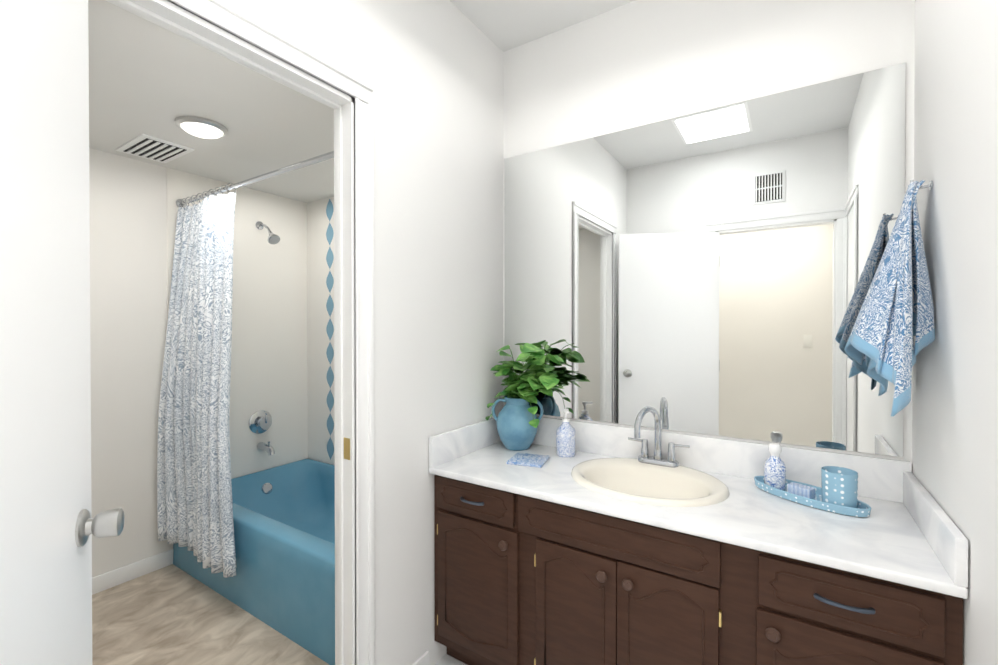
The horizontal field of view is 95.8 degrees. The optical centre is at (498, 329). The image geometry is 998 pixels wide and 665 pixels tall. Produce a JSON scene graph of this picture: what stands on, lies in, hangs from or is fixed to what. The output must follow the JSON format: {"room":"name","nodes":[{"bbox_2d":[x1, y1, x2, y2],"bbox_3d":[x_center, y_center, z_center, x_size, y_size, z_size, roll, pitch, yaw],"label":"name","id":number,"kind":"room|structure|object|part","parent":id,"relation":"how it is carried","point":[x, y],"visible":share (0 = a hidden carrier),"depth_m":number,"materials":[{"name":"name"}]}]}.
{"room":"bathroom","nodes":[
{"label":"bathroom","id":0,"kind":"room"},
{"bbox_2d":[89,148,307,577],"bbox_3d":[-2.054,-0.017,2.388,0.085,2.720,2.255,0,0,33],"label":"wall","id":1,"kind":"structure","parent":0,"point":[128,262],"depth_m":2.41,"materials":[{"name":"paint"}]},
{"bbox_2d":[92,549,172,594],"bbox_3d":[-2.226,1.303,2.044,0.012,0.085,1.305,0,0,33],"label":"baseboard","id":2,"kind":"structure","parent":1,"relation":"attached to","point":[115,577],"depth_m":2.42,"materials":[{"name":"white paint"}]},
{"bbox_2d":[167,167,168,321],"bbox_3d":[-1.883,0.009,2.569,0.007,1.863,0.006,0,0,33],"label":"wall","id":3,"kind":"structure","parent":1,"relation":"attached to","point":[167,250],"depth_m":2.56,"materials":[{"name":"white paint"}]},
{"bbox_2d":[168,168,307,477],"bbox_3d":[-1.643,0.006,2.941,0.004,1.863,0.880,0,0,33],"label":"wall","id":4,"kind":"structure","parent":1,"relation":"attached to","point":[269,342],"depth_m":3.04,"materials":[{"name":"white"}]},
{"bbox_2d":[176,151,333,207],"bbox_3d":[-1.138,-0.730,2.161,1.686,0.056,0.055,0,0,33],"label":"curtain rod","id":5,"kind":"object","parent":4,"relation":"attached to","point":[310,161],"visible":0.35,"depth_m":2.13,"materials":[{"name":"silver metal"}]},
{"bbox_2d":[157,183,235,576],"bbox_3d":[-1.531,0.197,2.349,0.766,1.903,0.189,0,0,33],"label":"shower curtain","id":6,"kind":"object","parent":5,"relation":"hanging from","point":[194,502],"visible":1,"depth_m":2.31,"materials":[{"name":"white fabric"}]},
{"bbox_2d":[249,221,279,455],"bbox_3d":[-1.512,0.048,2.958,0.199,1.544,0.156,0,0,33],"label":"shower fixtures","id":7,"kind":"object","parent":4,"relation":"attached to","point":[260,421],"visible":1,"depth_m":2.97,"materials":[{"name":"silver metal"}]},
{"bbox_3d":[-1.531,0.776,2.975,0.150,0.088,0.049,0,0,33],"label":"spout","id":8,"kind":"part","parent":7,"relation":"part of","materials":[{"name":"silver metal"}]},
{"bbox_2d":[88,0,333,202],"bbox_3d":[-1.285,-0.958,1.933,1.695,0.080,2.170,0,0,33],"label":"ceiling","id":9,"kind":"structure","parent":0,"point":[147,77],"depth_m":1.87,"materials":[{"name":"white paint"}]},
{"bbox_2d":[115,134,193,162],"bbox_3d":[-1.750,-0.914,2.295,0.340,0.013,0.220,0,0,33],"label":"ceiling vent","id":10,"kind":"object","parent":9,"relation":"in","point":[152,148],"visible":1,"depth_m":2.27,"materials":[{"name":"white metal"}]},
{"bbox_2d":[175,116,227,138],"bbox_3d":[-1.337,-0.898,2.033,0.200,0.043,0.200,0,0,33],"label":"light","id":11,"kind":"object","parent":9,"relation":"attached to","point":[200,127],"visible":1,"depth_m":1.99,"materials":[{"name":"white glass"}]},
{"bbox_2d":[92,564,466,664],"bbox_3d":[-0.611,1.375,1.513,3.300,0.050,2.170,0,0,33],"label":"floor","id":12,"kind":"structure","parent":0,"point":[172,614],"depth_m":2.02,"materials":[{"name":"plastic"}]},
{"bbox_2d":[173,459,334,664],"bbox_3d":[-0.932,1.143,2.493,1.689,0.400,0.866,0,0,33],"label":"bathtub","id":13,"kind":"object","parent":12,"relation":"on","point":[282,581],"visible":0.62,"depth_m":2.15,"materials":[{"name":"blue ceramic"}]},
{"bbox_2d":[429,470,967,664],"bbox_3d":[0.504,0.958,1.595,1.514,0.782,0.566,0,0,33],"label":"bathroom vanity","id":14,"kind":"object","parent":12,"relation":"on","point":[615,545],"depth_m":1.34,"materials":[{"name":"brown wood"}]},
{"bbox_3d":[-0.107,0.636,1.670,0.109,0.015,0.031,0,0,33],"label":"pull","id":15,"kind":"part","parent":14,"relation":"part of","materials":[{"name":"grey metal"}]},
{"bbox_3d":[-0.094,0.637,1.690,0.354,0.122,0.018,0,0,33],"label":"drawer","id":16,"kind":"part","parent":14,"relation":"part of","materials":[{"name":"brown wood"}]},
{"bbox_3d":[-0.085,0.958,1.686,0.364,0.491,0.018,0,0,33],"label":"door","id":17,"kind":"part","parent":14,"relation":"part of","materials":[{"name":"brown wood"}]},
{"bbox_3d":[0.017,0.759,1.591,0.035,0.035,0.028,0,0,33],"label":"knob","id":18,"kind":"part","parent":14,"relation":"part of","materials":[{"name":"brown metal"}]},
{"bbox_3d":[0.246,0.960,1.471,0.282,0.491,0.018,0,0,33],"label":"door","id":19,"kind":"part","parent":14,"relation":"part of","materials":[{"name":"brown wood"}]},
{"bbox_3d":[0.319,0.760,1.395,0.035,0.035,0.028,0,0,33],"label":"knob","id":20,"kind":"part","parent":14,"relation":"part of","materials":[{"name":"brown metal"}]},
{"bbox_3d":[0.339,0.641,1.409,0.638,0.126,0.018,0,0,33],"label":"panel","id":21,"kind":"part","parent":14,"relation":"part of","materials":[{"name":"brown wood"}]},
{"bbox_3d":[0.387,0.761,1.351,0.035,0.035,0.028,0,0,33],"label":"knob","id":22,"kind":"part","parent":14,"relation":"part of","materials":[{"name":"brown metal"}]},
{"bbox_3d":[0.485,0.959,1.317,0.284,0.495,0.018,0,0,33],"label":"door","id":23,"kind":"part","parent":14,"relation":"part of","materials":[{"name":"brown wood"}]},
{"bbox_2d":[429,442,967,593],"bbox_3d":[0.507,0.554,1.596,1.514,0.026,0.556,0,0,33],"label":"countertop","id":24,"kind":"structure","parent":14,"relation":"on","point":[886,541],"depth_m":1.38,"materials":[{"name":"white stone"}]},
{"bbox_2d":[485,340,563,450],"bbox_3d":[0.125,0.291,2.008,0.369,0.493,0.237,0,0,33],"label":"potted plant","id":25,"kind":"object","parent":24,"relation":"on","point":[517,420],"visible":1,"depth_m":1.99,"materials":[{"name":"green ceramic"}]},
{"bbox_2d":[506,452,549,467],"bbox_3d":[0.122,0.533,1.855,0.144,0.011,0.144,0,0,21],"label":"folded washcloth","id":26,"kind":"object","parent":24,"relation":"on","point":[530,460],"visible":0.96,"depth_m":1.83,"materials":[{"name":"blue fabric"}]},
{"bbox_2d":[556,408,574,457],"bbox_3d":[0.287,0.438,1.941,0.082,0.200,0.082,0,0,33],"label":"soap dispenser","id":27,"kind":"object","parent":24,"relation":"on","point":[565,439],"visible":1,"depth_m":1.91,"materials":[{"name":"blue ceramic"}]},
{"bbox_2d":[571,458,728,506],"bbox_3d":[0.525,0.594,1.621,0.540,0.140,0.448,0,0,33],"label":"sink","id":28,"kind":"object","parent":24,"relation":"in","point":[645,482],"depth_m":1.69,"materials":[{"name":"beige ceramic"}]},
{"bbox_2d":[628,406,689,467],"bbox_3d":[0.593,0.409,1.724,0.234,0.233,0.170,0,0,33],"label":"faucet","id":29,"kind":"object","parent":24,"relation":"on","point":[644,460],"depth_m":1.76,"materials":[{"name":"silver metal"}]},
{"bbox_2d":[754,476,870,516],"bbox_3d":[0.986,0.528,1.443,0.304,0.028,0.193,0,0,33],"label":"oval tray","id":30,"kind":"object","parent":24,"relation":"on","point":[862,509],"visible":0.67,"depth_m":1.38,"materials":[{"name":"blue ceramic"}]},
{"bbox_2d":[764,443,785,489],"bbox_3d":[0.934,0.459,1.528,0.064,0.149,0.064,0,0,33],"label":"lotion bottle","id":31,"kind":"object","parent":30,"relation":"on","point":[774,471],"visible":0.92,"depth_m":1.51,"materials":[{"name":"blue ceramic"}]},
{"bbox_2d":[787,482,814,498],"bbox_3d":[0.977,0.519,1.459,0.038,0.030,0.068,0,0,-31],"label":"soap box","id":32,"kind":"object","parent":30,"relation":"on","point":[800,490],"visible":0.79,"depth_m":1.45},
{"bbox_2d":[821,466,857,507],"bbox_3d":[1.031,0.480,1.367,0.090,0.109,0.090,0,0,33],"label":"cup","id":33,"kind":"object","parent":30,"relation":"on","point":[839,485],"visible":0.81,"depth_m":1.34,"materials":[{"name":"blue ceramic"}]},
{"bbox_3d":[0.698,0.774,1.150,0.035,0.035,0.028,0,0,33],"label":"knob","id":34,"kind":"part","parent":14,"relation":"part of","materials":[{"name":"brown metal"}]},
{"bbox_3d":[0.819,0.654,1.070,0.119,0.015,0.031,0,0,33],"label":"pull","id":35,"kind":"part","parent":14,"relation":"part of","materials":[{"name":"grey metal"}]},
{"bbox_3d":[0.831,0.970,1.093,0.362,0.475,0.018,0,0,33],"label":"door","id":36,"kind":"part","parent":14,"relation":"part of","materials":[{"name":"brown wood"}]},
{"bbox_3d":[0.831,0.655,1.090,0.356,0.128,0.018,0,0,33],"label":"drawer","id":37,"kind":"part","parent":14,"relation":"part of","materials":[{"name":"brown wood"}]},
{"bbox_2d":[180,0,503,664],"bbox_3d":[-0.422,-0.011,1.635,0.085,2.720,1.744,0,0,33],"label":"wall","id":38,"kind":"structure","parent":0,"point":[432,71],"depth_m":1.74,"materials":[{"name":"paint"}]},
{"bbox_2d":[0,0,123,664],"bbox_3d":[-0.618,0.307,0.531,0.151,2.075,0.759,0,0,-29],"label":"open door","id":39,"kind":"structure","parent":38,"relation":"in","point":[49,525],"depth_m":0.68,"materials":[{"name":"white paint"}]},
{"bbox_3d":[-0.730,0.357,0.829,0.058,0.064,0.064,0,0,-29],"label":"knob","id":40,"kind":"part","parent":39,"relation":"part of","materials":[{"name":"grey metal"}]},
{"bbox_2d":[112,0,353,105],"bbox_3d":[-0.703,-0.745,1.196,0.089,0.016,0.710,0,0,33],"label":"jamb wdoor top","id":41,"kind":"structure","parent":38,"relation":"attached to","point":[172,12],"depth_m":1.18,"materials":[{"name":"white paint"}]},
{"bbox_2d":[106,0,341,108],"bbox_3d":[-0.715,-0.732,1.203,0.028,0.010,0.690,0,0,33],"label":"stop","id":42,"kind":"object","parent":41,"relation":"attached to","point":[146,14],"visible":1,"depth_m":1.17,"materials":[{"name":"white paint"}]},
{"bbox_2d":[167,0,374,664],"bbox_3d":[-0.696,0.264,1.198,0.107,2.175,0.850,0,0,33],"label":"door frame","id":43,"kind":"structure","parent":38,"relation":"attached to","point":[348,385],"depth_m":1.48,"materials":[{"name":"white paint"}]},
{"bbox_2d":[335,106,343,664],"bbox_3d":[-0.529,0.305,1.496,0.028,2.089,0.008,0,0,33],"label":"door frame","id":44,"kind":"object","parent":38,"relation":"attached to","point":[339,377],"visible":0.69,"depth_m":1.49,"materials":[{"name":"white paint"}]},
{"bbox_2d":[344,438,349,459],"bbox_3d":[-0.499,0.390,1.482,0.030,0.070,0.002,0,0,33],"label":"strike plate","id":45,"kind":"object","parent":38,"relation":"attached to","point":[347,448],"visible":1,"depth_m":1.48,"materials":[{"name":"gold metal"}]},
{"bbox_2d":[412,651,428,664],"bbox_3d":[-0.355,1.306,1.659,0.012,0.085,0.282,0,0,33],"label":"baseboard","id":46,"kind":"structure","parent":38,"relation":"attached to","point":[423,659],"depth_m":1.75,"materials":[{"name":"white paint"}]},
{"bbox_2d":[429,416,501,465],"bbox_3d":[-0.123,0.479,1.995,0.022,0.120,0.536,0,0,33],"label":"backsplash","id":47,"kind":"structure","parent":38,"relation":"attached to","point":[446,446],"depth_m":1.92,"materials":[{"name":"white stone"}]},
{"bbox_2d":[450,0,634,51],"bbox_3d":[0.117,-1.407,0.980,1.520,0.080,2.000,0,0,33],"label":"ceiling","id":48,"kind":"structure","parent":0,"point":[504,25],"depth_m":1.97,"materials":[{"name":"paint"}]},
{"bbox_2d":[504,0,914,462],"bbox_3d":[0.719,-0.013,1.842,1.605,2.720,0.085,0,0,33],"label":"wall","id":49,"kind":"structure","parent":0,"point":[635,63],"depth_m":1.77,"materials":[{"name":"paint"}]},
{"bbox_2d":[504,63,905,456],"bbox_3d":[0.653,-0.222,1.828,1.490,1.242,0.005,0,0,33],"label":"mirror glass","id":50,"kind":"object","parent":49,"relation":"attached to","point":[712,271],"visible":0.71,"depth_m":1.70,"materials":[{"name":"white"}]},
{"bbox_2d":[533,416,911,501],"bbox_3d":[0.653,0.475,1.821,1.514,0.131,0.018,0,0,33],"label":"backsplash","id":51,"kind":"structure","parent":49,"relation":"attached to","point":[877,477],"depth_m":1.69,"materials":[{"name":"white stone"}]},
{"bbox_2d":[912,0,997,664],"bbox_3d":[0.790,-0.004,0.553,0.085,2.720,2.000,0,0,33],"label":"wall","id":52,"kind":"structure","parent":0,"point":[955,421],"depth_m":1.00,"materials":[{"name":"paint"}]},
{"bbox_2d":[844,180,934,415],"bbox_3d":[1.082,-0.105,1.246,0.178,0.619,0.454,0,0,33],"label":"hanging towel","id":53,"kind":"object","parent":52,"relation":"hanging from","point":[895,314],"visible":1,"depth_m":1.19,"materials":[{"name":"blue fabric"}]},
{"bbox_2d":[901,470,968,585],"bbox_3d":[1.129,0.494,1.183,0.022,0.103,0.536,0,0,33],"label":"backsplash","id":54,"kind":"structure","parent":52,"relation":"attached to","point":[945,539],"depth_m":1.08,"materials":[{"name":"white stone"}]},
{"bbox_3d":[-0.671,-0.020,2.886,1.865,2.720,0.085,0,0,33],"label":"wall","id":55,"kind":"structure","parent":0,"visible":0},
{"bbox_2d":[307,197,334,463],"bbox_3d":[-0.696,0.007,2.849,1.695,1.863,0.004,0,0,33],"label":"wall","id":56,"kind":"structure","parent":55,"relation":"attached to","point":[318,318],"depth_m":3.23,"materials":[{"name":"white"}]},
{"bbox_2d":[326,199,333,459],"bbox_3d":[-1.184,-0.005,3.161,0.082,1.835,0.001,0,0,33],"label":"wall tiles","id":57,"kind":"structure","parent":56,"relation":"attached to","point":[330,327],"depth_m":3.16,"materials":[{"name":"blue tile"}]}
]}

